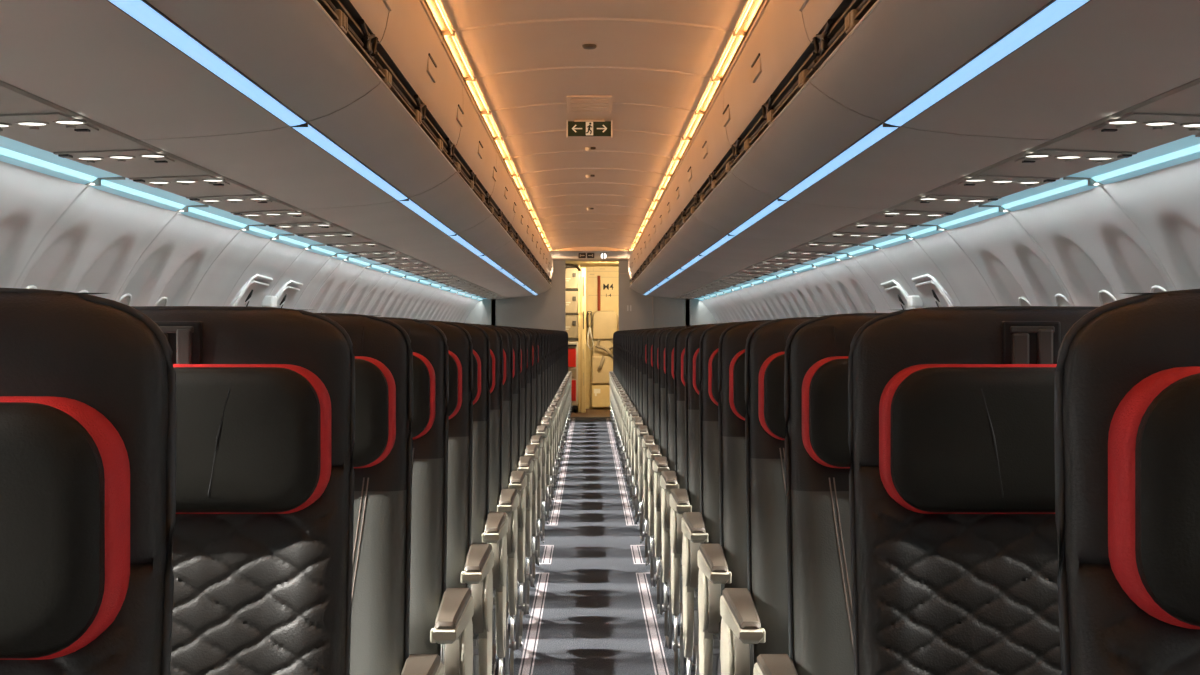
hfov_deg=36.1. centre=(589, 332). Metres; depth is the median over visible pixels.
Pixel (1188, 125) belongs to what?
light
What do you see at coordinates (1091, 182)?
trim
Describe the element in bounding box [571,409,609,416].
floor
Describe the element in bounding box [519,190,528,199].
diffuser
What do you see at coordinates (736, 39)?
light
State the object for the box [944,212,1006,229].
diffuser
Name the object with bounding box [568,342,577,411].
trolley
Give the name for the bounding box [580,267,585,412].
trim
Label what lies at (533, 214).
light
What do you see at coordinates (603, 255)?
lamp
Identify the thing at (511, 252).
bin
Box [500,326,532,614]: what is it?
seat
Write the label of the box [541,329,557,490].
seat
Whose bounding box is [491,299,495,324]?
wall
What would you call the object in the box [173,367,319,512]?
cushion
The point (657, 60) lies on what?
ceiling
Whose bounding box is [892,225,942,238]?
light
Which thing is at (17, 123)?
light
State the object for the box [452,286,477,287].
panel
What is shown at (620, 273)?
trim
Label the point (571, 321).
box
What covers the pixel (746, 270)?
panel
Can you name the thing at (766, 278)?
light
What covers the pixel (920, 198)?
light
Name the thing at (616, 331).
seat
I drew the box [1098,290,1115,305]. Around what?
window
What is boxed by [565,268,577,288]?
box
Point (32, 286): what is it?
window
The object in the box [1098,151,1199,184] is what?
diffuser
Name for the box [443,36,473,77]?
diffuser
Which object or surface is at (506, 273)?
light
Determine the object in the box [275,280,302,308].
door
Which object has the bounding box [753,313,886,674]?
seat
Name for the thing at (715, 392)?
cushion
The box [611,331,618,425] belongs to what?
seat
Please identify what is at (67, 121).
light
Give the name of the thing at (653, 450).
seat
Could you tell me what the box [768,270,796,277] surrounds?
light
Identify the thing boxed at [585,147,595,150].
recessed light
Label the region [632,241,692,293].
bin
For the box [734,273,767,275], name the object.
panel
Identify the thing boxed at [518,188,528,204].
light
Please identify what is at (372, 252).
panel
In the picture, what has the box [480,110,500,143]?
light
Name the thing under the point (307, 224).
panel
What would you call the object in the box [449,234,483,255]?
light
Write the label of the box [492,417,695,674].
floor
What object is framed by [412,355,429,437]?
cushion
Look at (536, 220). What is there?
light
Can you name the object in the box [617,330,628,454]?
seat
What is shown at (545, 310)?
wall
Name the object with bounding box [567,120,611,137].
exit sign
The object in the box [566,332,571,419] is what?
seat
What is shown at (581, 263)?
ceiling
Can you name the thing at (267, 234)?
diffuser
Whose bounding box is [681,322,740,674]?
seat
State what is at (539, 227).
light
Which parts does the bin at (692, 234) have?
panel, hinge arm, bin door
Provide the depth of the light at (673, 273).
15.94 m
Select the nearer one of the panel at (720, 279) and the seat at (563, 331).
the panel at (720, 279)
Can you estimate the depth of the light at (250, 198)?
6.32 m
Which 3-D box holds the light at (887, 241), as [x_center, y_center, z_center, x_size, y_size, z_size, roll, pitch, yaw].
[1.476,-0.456,9.155,0.124,0.032,0.984,0,0,0]
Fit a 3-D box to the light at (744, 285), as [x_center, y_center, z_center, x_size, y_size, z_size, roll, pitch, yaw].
[1.476,-0.456,17.595,0.124,0.032,1.144,0,0,0]
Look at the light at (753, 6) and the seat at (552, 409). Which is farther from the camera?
the seat at (552, 409)
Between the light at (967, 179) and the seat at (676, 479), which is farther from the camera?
the seat at (676, 479)
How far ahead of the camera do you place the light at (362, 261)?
11.80 m
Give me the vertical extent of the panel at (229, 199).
0.018 m
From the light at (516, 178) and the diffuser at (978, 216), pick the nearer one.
the diffuser at (978, 216)
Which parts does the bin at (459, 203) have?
bin door, hinge arm, panel, hinge arm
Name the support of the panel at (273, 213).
attached to the wall at (57, 234)
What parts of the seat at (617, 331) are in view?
backrest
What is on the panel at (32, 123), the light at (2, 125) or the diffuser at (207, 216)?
the light at (2, 125)
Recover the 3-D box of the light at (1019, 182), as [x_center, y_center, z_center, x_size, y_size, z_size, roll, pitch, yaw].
[1.335,-0.458,5.580,0.072,0.006,0.072,0,0,0]
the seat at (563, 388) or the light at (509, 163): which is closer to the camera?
the light at (509, 163)
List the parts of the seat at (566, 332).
backrest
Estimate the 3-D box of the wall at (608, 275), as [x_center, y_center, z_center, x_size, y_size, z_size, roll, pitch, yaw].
[0.015,0.050,28.026,2.600,2.200,0.068,0,0,0]
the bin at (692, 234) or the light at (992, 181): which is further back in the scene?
the bin at (692, 234)
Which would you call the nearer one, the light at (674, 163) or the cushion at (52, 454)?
the cushion at (52, 454)
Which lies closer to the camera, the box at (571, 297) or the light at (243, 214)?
the light at (243, 214)
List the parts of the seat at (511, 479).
leg, backrest, armrest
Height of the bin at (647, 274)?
0.532 m
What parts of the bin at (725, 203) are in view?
hinge arm, panel, hinge arm, bin door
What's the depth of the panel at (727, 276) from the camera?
15.19 m
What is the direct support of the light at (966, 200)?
on the panel at (948, 199)
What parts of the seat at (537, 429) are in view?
backrest, armrest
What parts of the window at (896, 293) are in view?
trim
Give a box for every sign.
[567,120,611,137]
[579,253,585,257]
[587,253,593,257]
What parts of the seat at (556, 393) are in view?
backrest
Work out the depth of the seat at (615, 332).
23.25 m
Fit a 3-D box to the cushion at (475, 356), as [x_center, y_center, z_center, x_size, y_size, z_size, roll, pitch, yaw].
[-0.490,0.123,5.111,0.359,0.168,0.026,0,0,0]
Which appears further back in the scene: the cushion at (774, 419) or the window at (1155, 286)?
the window at (1155, 286)
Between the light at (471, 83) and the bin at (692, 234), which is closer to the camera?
the light at (471, 83)
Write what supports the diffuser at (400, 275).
attached to the light at (401, 273)
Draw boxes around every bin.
[0,0,391,138]
[140,0,463,208]
[302,72,496,241]
[379,143,515,260]
[423,181,528,272]
[451,207,537,281]
[472,228,544,288]
[488,240,549,293]
[500,253,553,297]
[627,254,681,297]
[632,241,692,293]
[637,228,709,288]
[644,209,731,281]
[654,182,759,272]
[667,142,805,260]
[687,73,884,241]
[723,0,1050,208]
[799,0,1199,138]
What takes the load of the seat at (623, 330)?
on the floor at (593, 608)
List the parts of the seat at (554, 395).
backrest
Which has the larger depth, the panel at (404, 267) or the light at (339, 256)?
the panel at (404, 267)
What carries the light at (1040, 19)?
attached to the bin at (1026, 69)
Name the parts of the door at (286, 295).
trim, trim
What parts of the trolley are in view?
label plate, door, door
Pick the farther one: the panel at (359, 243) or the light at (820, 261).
the light at (820, 261)
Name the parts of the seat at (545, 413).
backrest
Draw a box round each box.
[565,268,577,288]
[565,291,577,313]
[565,315,577,337]
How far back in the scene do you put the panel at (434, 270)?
13.66 m
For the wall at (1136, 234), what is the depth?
6.74 m
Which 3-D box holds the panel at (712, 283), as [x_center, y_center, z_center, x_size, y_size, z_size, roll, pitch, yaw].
[1.264,-0.460,17.570,0.258,0.018,0.320,0,0,0]
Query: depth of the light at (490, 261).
13.31 m
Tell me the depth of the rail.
25.63 m
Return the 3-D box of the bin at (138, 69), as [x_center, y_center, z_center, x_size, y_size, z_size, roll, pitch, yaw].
[-0.835,-0.744,3.273,0.702,0.532,2.546,0,0,0]
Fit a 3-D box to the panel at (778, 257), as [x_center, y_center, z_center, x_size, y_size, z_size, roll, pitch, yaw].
[1.264,-0.460,11.410,0.258,0.018,0.320,0,0,0]
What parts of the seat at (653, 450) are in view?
armrest, backrest, leg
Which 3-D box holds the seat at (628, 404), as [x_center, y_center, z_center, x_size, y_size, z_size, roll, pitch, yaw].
[0.509,0.559,13.105,0.518,1.182,0.672,0,0,0]
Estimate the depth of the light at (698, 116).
8.77 m
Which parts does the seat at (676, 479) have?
armrest, seat frame, backrest, leg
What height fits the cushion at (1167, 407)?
0.168 m
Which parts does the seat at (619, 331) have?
backrest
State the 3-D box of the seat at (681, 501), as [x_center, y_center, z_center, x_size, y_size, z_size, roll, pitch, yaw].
[0.509,0.559,5.765,0.518,1.182,0.672,0,0,0]
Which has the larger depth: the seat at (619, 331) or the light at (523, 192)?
the seat at (619, 331)
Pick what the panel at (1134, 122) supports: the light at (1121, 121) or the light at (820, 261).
the light at (1121, 121)
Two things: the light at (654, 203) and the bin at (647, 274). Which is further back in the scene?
the bin at (647, 274)
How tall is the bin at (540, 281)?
0.532 m
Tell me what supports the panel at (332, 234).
attached to the wall at (57, 234)
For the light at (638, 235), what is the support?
attached to the ceiling at (657, 60)
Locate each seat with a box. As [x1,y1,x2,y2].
[0,288,176,674]
[131,306,354,674]
[316,313,443,674]
[380,317,473,674]
[422,320,493,674]
[450,322,507,674]
[468,323,518,674]
[487,325,526,670]
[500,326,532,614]
[506,326,537,587]
[515,327,542,565]
[519,327,546,542]
[528,328,550,523]
[532,328,553,510]
[539,329,555,499]
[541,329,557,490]
[543,329,559,481]
[545,329,560,473]
[550,330,562,466]
[552,330,563,460]
[553,330,564,454]
[554,330,565,449]
[555,330,566,444]
[556,330,567,436]
[557,330,568,421]
[561,331,569,432]
[562,331,569,428]
[563,331,570,425]
[564,331,571,409]
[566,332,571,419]
[609,331,616,419]
[610,331,617,411]
[610,332,615,422]
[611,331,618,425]
[612,331,619,432]
[613,330,623,435]
[614,330,624,439]
[615,330,626,444]
[616,330,627,449]
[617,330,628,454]
[618,330,630,460]
[620,329,636,466]
[621,329,637,473]
[623,329,639,481]
[625,329,641,490]
[627,328,649,506]
[630,328,651,519]
[633,328,655,523]
[637,327,665,542]
[642,327,669,565]
[647,326,679,587]
[653,325,689,630]
[660,325,700,670]
[669,323,720,674]
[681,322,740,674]
[697,320,771,674]
[720,317,816,674]
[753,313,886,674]
[848,306,1097,674]
[1054,289,1199,674]
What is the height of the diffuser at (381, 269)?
0.010 m
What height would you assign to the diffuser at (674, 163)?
0.010 m
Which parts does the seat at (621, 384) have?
backrest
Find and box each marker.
[261,296,276,306]
[908,296,924,307]
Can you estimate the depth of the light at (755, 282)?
16.53 m
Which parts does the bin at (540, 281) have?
bin door, panel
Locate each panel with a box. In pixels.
[0,112,98,134]
[53,149,174,164]
[129,175,229,187]
[186,194,271,204]
[231,210,305,217]
[266,222,332,228]
[295,232,354,237]
[325,242,377,247]
[350,251,397,254]
[366,256,410,260]
[381,261,421,264]
[393,266,431,268]
[405,269,440,272]
[414,273,448,275]
[423,276,455,278]
[432,279,461,280]
[439,281,466,283]
[445,284,473,285]
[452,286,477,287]
[548,247,632,260]
[704,286,729,287]
[709,283,736,285]
[715,281,742,283]
[720,279,749,280]
[727,276,758,278]
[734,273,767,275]
[742,269,777,272]
[751,266,789,268]
[761,261,801,264]
[773,256,816,260]
[786,251,833,254]
[807,242,859,246]
[830,232,889,237]
[853,222,919,228]
[881,210,955,217]
[915,194,1000,204]
[958,175,1059,187]
[1015,149,1136,164]
[1093,112,1199,134]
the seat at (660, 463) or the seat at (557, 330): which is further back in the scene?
the seat at (557, 330)
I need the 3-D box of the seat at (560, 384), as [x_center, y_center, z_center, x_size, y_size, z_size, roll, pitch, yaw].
[-0.480,0.559,17.725,0.518,1.182,0.672,0,0,0]
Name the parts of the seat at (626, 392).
backrest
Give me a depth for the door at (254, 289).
9.12 m
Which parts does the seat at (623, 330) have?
backrest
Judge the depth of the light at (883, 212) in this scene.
7.10 m
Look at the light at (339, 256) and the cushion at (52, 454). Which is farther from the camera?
the light at (339, 256)
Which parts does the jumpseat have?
label plate, panel, backrest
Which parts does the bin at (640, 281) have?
panel, bin door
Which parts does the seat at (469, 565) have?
backrest, armrest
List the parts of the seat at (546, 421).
backrest, armrest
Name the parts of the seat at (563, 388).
backrest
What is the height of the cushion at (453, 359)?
0.168 m
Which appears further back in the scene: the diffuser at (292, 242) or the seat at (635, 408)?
the seat at (635, 408)
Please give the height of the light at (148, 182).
0.006 m
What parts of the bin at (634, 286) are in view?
panel, bin door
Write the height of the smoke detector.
0.012 m
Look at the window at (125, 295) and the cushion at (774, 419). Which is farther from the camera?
the window at (125, 295)
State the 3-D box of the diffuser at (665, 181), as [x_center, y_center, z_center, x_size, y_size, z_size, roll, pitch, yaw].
[0.500,-0.998,12.142,0.039,0.010,1.072,0,0,0]
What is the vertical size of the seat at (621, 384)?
1.182 m
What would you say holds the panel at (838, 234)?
attached to the wall at (1136, 234)
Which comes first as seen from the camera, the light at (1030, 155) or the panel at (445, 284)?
the light at (1030, 155)
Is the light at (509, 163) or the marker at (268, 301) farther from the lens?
the light at (509, 163)
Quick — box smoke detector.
[582,44,596,48]
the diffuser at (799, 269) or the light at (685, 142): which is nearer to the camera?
the light at (685, 142)
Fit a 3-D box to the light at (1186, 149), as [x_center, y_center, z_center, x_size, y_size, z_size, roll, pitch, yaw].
[1.476,-0.456,4.890,0.124,0.032,1.174,0,0,0]
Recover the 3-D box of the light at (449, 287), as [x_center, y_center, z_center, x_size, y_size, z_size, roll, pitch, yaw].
[-1.448,-0.456,18.765,0.124,0.032,1.144,0,0,0]
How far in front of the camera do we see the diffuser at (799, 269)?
12.99 m
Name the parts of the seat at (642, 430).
armrest, backrest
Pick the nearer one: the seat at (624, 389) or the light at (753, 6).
the light at (753, 6)
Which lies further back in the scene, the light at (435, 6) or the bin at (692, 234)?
the bin at (692, 234)
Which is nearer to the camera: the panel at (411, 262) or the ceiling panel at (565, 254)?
the panel at (411, 262)
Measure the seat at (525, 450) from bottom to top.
1.182 m
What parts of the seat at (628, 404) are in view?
backrest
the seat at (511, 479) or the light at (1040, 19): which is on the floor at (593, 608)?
the seat at (511, 479)
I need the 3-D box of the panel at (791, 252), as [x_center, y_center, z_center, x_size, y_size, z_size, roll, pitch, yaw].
[1.264,-0.460,10.640,0.258,0.018,0.320,0,0,0]
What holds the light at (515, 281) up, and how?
attached to the bin at (532, 275)
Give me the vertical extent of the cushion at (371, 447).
0.168 m
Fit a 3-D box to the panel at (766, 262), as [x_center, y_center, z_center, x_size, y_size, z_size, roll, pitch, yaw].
[1.264,-0.460,12.180,0.258,0.018,0.320,0,0,0]
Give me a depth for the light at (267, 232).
8.29 m
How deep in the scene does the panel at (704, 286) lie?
18.24 m
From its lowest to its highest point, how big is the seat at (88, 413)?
1.182 m
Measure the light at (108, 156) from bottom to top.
0.006 m
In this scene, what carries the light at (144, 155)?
on the panel at (129, 156)
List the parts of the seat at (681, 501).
armrest, seat frame, leg, backrest, leg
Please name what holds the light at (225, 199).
on the panel at (229, 199)
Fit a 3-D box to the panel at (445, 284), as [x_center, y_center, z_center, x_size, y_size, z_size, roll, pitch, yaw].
[-1.234,-0.460,17.570,0.258,0.018,0.320,0,0,0]
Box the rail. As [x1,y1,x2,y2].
[565,263,580,270]
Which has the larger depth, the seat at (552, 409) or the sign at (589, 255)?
the sign at (589, 255)
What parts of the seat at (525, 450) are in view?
backrest, armrest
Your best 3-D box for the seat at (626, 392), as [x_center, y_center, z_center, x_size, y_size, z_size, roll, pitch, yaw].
[0.509,0.559,15.415,0.518,1.182,0.672,0,0,0]
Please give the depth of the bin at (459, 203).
8.09 m
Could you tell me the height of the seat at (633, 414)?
1.182 m
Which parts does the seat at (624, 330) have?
backrest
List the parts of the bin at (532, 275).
bin door, panel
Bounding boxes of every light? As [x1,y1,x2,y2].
[0,123,11,127]
[0,135,122,184]
[15,121,48,125]
[53,118,86,124]
[76,157,103,159]
[91,177,204,210]
[107,0,306,126]
[107,155,135,158]
[139,153,166,157]
[147,181,170,183]
[174,180,197,182]
[180,206,262,229]
[201,178,224,181]
[201,200,221,201]
[225,199,244,200]
[243,214,260,215]
[243,225,292,238]
[249,197,268,199]
[264,213,282,214]
[274,235,322,248]
[285,212,303,213]
[291,122,408,200]
[305,245,347,256]
[315,224,331,225]
[332,253,357,259]
[345,257,379,266]
[367,264,398,272]
[386,270,413,277]
[399,198,456,235]
[403,275,425,281]
[417,279,438,284]
[419,0,452,41]
[428,283,446,287]
[438,286,456,290]
[441,29,473,85]
[448,289,461,292]
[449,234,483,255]
[463,76,488,118]
[478,254,501,268]
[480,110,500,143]
[493,136,509,163]
[497,268,514,278]
[503,157,517,179]
[511,174,523,192]
[512,278,524,285]
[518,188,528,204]
[524,199,533,213]
[529,209,536,221]
[533,218,540,228]
[536,225,543,234]
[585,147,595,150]
[635,231,641,240]
[638,225,645,234]
[641,218,649,228]
[645,209,653,221]
[649,199,658,213]
[654,188,664,204]
[657,278,669,285]
[659,174,671,192]
[666,157,680,179]
[667,268,684,278]
[674,136,691,163]
[681,255,704,268]
[684,110,704,143]
[696,76,722,118]
[699,234,734,255]
[713,29,746,85]
[719,289,733,292]
[725,286,743,290]
[728,198,787,235]
[735,0,769,41]
[735,283,753,287]
[743,279,765,284]
[756,275,779,281]
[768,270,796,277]
[778,122,899,200]
[784,264,816,272]
[803,256,838,266]
[825,253,851,259]
[836,245,878,256]
[854,224,869,225]
[862,235,911,248]
[883,0,1090,126]
[883,212,900,213]
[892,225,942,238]
[904,213,922,214]
[918,197,938,199]
[923,206,1006,229]
[925,214,943,215]
[942,199,962,200]
[963,178,987,181]
[966,200,986,201]
[983,178,1097,210]
[990,180,1014,182]
[1017,181,1041,183]
[1023,153,1050,157]
[1054,155,1082,158]
[1066,135,1199,184]
[1086,157,1113,159]
[1106,118,1138,124]
[1143,121,1176,125]
[1180,123,1199,127]
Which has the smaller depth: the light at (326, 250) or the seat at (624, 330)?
the light at (326, 250)
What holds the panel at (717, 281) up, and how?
attached to the wall at (1136, 234)
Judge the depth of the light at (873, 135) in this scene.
5.46 m
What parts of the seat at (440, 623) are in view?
backrest, armrest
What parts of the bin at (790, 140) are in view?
hinge arm, panel, hinge arm, bin door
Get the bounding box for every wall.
[0,161,478,322]
[464,261,716,330]
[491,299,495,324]
[586,267,618,408]
[685,299,689,325]
[702,158,1199,322]
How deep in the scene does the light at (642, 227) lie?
17.55 m
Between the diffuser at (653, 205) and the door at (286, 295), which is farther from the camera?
the diffuser at (653, 205)
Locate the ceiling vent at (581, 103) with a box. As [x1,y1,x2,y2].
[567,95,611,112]
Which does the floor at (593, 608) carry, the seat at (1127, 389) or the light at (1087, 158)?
the seat at (1127, 389)
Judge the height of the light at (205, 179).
0.006 m
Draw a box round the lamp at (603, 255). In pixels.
[600,253,606,258]
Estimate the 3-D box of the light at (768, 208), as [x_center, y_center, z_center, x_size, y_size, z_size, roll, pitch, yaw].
[0.748,-0.516,8.372,0.045,0.014,2.544,0,0,0]
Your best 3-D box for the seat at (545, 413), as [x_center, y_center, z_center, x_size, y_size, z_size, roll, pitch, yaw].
[-0.480,0.559,11.565,0.518,1.182,0.672,0,0,0]
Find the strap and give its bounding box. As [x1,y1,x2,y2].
[598,276,599,310]
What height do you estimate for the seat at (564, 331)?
1.182 m
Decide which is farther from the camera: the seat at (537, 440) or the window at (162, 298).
the seat at (537, 440)
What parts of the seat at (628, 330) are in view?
backrest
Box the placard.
[603,284,612,296]
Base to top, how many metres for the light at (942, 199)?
0.006 m
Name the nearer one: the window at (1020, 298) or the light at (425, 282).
the window at (1020, 298)
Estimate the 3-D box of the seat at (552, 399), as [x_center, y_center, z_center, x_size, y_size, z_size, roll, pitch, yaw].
[-0.480,0.559,13.875,0.518,1.182,0.672,0,0,0]
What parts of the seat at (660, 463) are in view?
armrest, backrest, leg, leg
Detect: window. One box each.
[24,285,36,288]
[119,294,131,305]
[155,297,167,305]
[1018,297,1030,305]
[1055,294,1070,305]
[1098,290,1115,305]
[1150,285,1165,292]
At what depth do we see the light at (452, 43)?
6.55 m
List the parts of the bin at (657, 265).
panel, bin door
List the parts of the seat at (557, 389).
backrest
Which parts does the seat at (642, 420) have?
armrest, backrest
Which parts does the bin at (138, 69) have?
bin door, hinge arm, panel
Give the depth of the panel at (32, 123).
4.06 m
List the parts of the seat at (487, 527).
backrest, seat frame, armrest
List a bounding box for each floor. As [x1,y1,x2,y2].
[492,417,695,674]
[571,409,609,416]
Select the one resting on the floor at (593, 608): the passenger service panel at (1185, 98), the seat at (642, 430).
the seat at (642, 430)
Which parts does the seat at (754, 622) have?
armrest, backrest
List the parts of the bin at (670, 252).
panel, bin door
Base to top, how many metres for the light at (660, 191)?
0.045 m
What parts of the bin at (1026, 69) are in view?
panel, hinge arm, bin door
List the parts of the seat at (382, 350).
backrest, armrest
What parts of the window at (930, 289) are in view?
trim, handle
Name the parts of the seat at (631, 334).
backrest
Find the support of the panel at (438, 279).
attached to the wall at (57, 234)
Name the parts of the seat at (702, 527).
armrest, seat frame, leg, backrest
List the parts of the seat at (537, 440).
backrest, armrest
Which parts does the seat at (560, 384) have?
backrest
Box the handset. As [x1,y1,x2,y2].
[587,311,593,349]
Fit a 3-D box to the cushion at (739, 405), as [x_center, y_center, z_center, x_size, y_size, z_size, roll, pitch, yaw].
[0.519,0.123,4.341,0.359,0.168,0.026,0,0,0]
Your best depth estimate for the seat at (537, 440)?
8.96 m
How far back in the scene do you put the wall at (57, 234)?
6.98 m
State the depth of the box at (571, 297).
26.61 m
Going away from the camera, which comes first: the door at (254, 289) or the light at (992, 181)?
the light at (992, 181)
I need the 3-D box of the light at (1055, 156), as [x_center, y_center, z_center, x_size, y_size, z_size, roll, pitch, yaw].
[1.252,-0.461,4.810,0.072,0.006,0.072,0,0,0]
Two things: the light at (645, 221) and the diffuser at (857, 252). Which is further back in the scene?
the light at (645, 221)
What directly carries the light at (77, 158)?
on the panel at (129, 156)
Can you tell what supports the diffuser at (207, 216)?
attached to the light at (211, 214)
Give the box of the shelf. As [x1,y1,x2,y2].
[565,265,578,340]
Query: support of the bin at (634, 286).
attached to the ceiling
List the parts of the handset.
cord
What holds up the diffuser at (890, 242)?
attached to the light at (887, 241)
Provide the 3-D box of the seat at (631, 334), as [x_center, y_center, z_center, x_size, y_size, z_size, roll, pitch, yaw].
[0.509,0.559,13.875,0.518,1.182,0.672,0,0,0]
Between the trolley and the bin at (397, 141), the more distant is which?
the trolley
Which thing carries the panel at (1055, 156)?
attached to the wall at (1136, 234)
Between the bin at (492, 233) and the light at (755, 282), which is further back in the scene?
the light at (755, 282)
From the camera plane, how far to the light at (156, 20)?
3.43 m
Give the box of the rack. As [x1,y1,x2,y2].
[565,265,579,412]
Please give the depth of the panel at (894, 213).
7.10 m
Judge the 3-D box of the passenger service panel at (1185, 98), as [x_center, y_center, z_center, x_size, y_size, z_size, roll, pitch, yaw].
[1.276,-0.485,11.350,0.268,0.050,27.700,0,0,0]
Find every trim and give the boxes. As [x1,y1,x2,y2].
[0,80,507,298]
[85,177,482,298]
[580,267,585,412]
[620,273,653,327]
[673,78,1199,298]
[698,134,1199,298]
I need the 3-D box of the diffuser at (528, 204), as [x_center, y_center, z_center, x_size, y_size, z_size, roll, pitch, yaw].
[-0.471,-0.998,14.342,0.039,0.010,1.072,0,0,0]
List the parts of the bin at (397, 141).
bin door, hinge arm, panel, hinge arm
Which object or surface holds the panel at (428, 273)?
attached to the wall at (57, 234)
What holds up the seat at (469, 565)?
on the floor at (593, 608)
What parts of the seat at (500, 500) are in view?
leg, backrest, seat frame, armrest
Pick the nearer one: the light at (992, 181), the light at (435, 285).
the light at (992, 181)
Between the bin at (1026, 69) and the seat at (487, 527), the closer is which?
the bin at (1026, 69)
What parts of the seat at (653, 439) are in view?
armrest, backrest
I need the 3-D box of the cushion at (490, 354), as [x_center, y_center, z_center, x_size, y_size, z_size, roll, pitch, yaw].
[-0.490,0.123,5.881,0.359,0.168,0.026,0,0,0]
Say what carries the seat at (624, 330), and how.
on the floor at (593, 608)
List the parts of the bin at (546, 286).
bin door, panel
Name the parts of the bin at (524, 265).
bin door, panel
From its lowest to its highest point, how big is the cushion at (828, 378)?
0.168 m
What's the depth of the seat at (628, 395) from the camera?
14.77 m
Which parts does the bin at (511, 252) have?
bin door, panel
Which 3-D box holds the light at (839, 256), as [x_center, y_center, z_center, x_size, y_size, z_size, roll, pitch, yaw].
[1.476,-0.456,10.905,0.124,0.032,0.484,0,0,0]
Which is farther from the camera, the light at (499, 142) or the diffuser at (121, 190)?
the light at (499, 142)
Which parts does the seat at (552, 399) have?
backrest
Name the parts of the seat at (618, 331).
backrest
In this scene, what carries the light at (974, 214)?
attached to the wall at (1136, 234)
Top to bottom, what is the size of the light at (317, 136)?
0.014 m
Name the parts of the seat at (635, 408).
backrest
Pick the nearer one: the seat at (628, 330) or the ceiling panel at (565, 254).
the seat at (628, 330)
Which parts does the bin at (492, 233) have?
bin door, hinge arm, panel, hinge arm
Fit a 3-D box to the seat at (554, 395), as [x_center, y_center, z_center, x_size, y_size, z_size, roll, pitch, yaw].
[-0.480,0.559,14.645,0.518,1.182,0.672,0,0,0]
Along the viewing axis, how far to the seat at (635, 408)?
12.46 m
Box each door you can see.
[230,274,272,306]
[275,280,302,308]
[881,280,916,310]
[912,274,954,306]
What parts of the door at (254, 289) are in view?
handle, trim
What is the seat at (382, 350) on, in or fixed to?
on the floor at (593, 608)
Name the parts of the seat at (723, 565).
armrest, backrest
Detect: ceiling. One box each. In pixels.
[439,0,748,249]
[565,261,618,266]
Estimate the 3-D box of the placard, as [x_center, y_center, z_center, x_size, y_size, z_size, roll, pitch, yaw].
[0.287,-0.650,27.993,0.154,0.201,0.002,0,0,0]
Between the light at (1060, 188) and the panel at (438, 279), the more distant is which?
the panel at (438, 279)
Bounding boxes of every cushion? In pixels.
[0,402,104,657]
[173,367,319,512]
[353,359,388,466]
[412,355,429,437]
[448,354,457,416]
[472,354,477,400]
[490,354,491,388]
[683,353,684,380]
[696,352,699,390]
[712,352,718,402]
[733,353,745,417]
[764,354,785,438]
[809,359,849,466]
[891,367,1055,512]
[1135,373,1199,626]
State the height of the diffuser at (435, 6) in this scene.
0.010 m
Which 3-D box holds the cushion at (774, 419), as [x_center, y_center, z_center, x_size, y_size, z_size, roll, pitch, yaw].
[0.519,0.123,3.581,0.359,0.168,0.026,0,0,0]
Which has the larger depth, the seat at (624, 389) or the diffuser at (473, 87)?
the seat at (624, 389)
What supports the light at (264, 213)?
on the panel at (273, 213)
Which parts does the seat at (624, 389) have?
backrest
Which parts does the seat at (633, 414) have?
backrest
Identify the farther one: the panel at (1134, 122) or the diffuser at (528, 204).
the diffuser at (528, 204)
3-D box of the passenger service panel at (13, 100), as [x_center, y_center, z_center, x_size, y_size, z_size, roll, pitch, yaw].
[-1.248,-0.485,11.350,0.268,0.050,27.700,0,0,0]
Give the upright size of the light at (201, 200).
0.006 m
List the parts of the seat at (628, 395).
backrest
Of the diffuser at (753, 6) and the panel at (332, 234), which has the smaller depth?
the diffuser at (753, 6)
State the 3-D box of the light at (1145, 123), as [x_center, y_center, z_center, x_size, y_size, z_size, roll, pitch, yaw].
[1.252,-0.461,4.040,0.072,0.006,0.072,0,0,0]
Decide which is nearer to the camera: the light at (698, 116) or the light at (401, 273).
the light at (698, 116)
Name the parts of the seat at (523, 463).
leg, backrest, armrest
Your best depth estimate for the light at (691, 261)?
13.33 m
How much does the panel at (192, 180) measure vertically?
0.018 m
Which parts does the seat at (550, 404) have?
backrest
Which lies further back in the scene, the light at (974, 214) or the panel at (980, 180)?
the light at (974, 214)
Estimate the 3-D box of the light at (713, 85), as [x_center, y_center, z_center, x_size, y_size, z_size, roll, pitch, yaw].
[0.501,-0.985,7.731,0.054,0.045,1.094,0,0,0]
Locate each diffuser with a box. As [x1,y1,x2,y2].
[0,154,89,184]
[91,185,179,210]
[180,212,241,229]
[243,230,272,238]
[274,239,305,248]
[305,249,331,256]
[345,260,366,266]
[367,267,386,272]
[386,273,402,277]
[425,0,451,31]
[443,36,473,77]
[466,82,488,111]
[482,115,500,137]
[494,140,509,158]
[505,160,516,174]
[513,177,523,188]
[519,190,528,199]
[525,202,532,209]
[649,202,657,209]
[654,190,663,199]
[659,177,670,188]
[666,160,678,174]
[674,140,689,158]
[684,114,702,137]
[696,81,720,111]
[735,0,762,31]
[779,273,796,277]
[796,267,816,272]
[816,260,838,266]
[852,249,878,256]
[879,239,911,248]
[912,230,942,238]
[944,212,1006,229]
[1007,185,1097,210]
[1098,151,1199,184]
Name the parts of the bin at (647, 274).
panel, bin door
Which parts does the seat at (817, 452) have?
armrest, backrest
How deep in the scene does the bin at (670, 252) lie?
13.28 m
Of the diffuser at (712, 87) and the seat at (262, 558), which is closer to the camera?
the seat at (262, 558)
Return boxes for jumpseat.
[592,311,617,406]
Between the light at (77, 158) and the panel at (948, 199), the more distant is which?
the panel at (948, 199)
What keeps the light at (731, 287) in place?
attached to the wall at (1136, 234)
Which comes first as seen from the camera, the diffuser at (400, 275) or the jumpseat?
the diffuser at (400, 275)
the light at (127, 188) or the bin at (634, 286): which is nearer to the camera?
the light at (127, 188)
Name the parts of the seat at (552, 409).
backrest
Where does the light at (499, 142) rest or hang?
attached to the ceiling at (657, 60)
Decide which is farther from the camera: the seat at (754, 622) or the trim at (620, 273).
the trim at (620, 273)

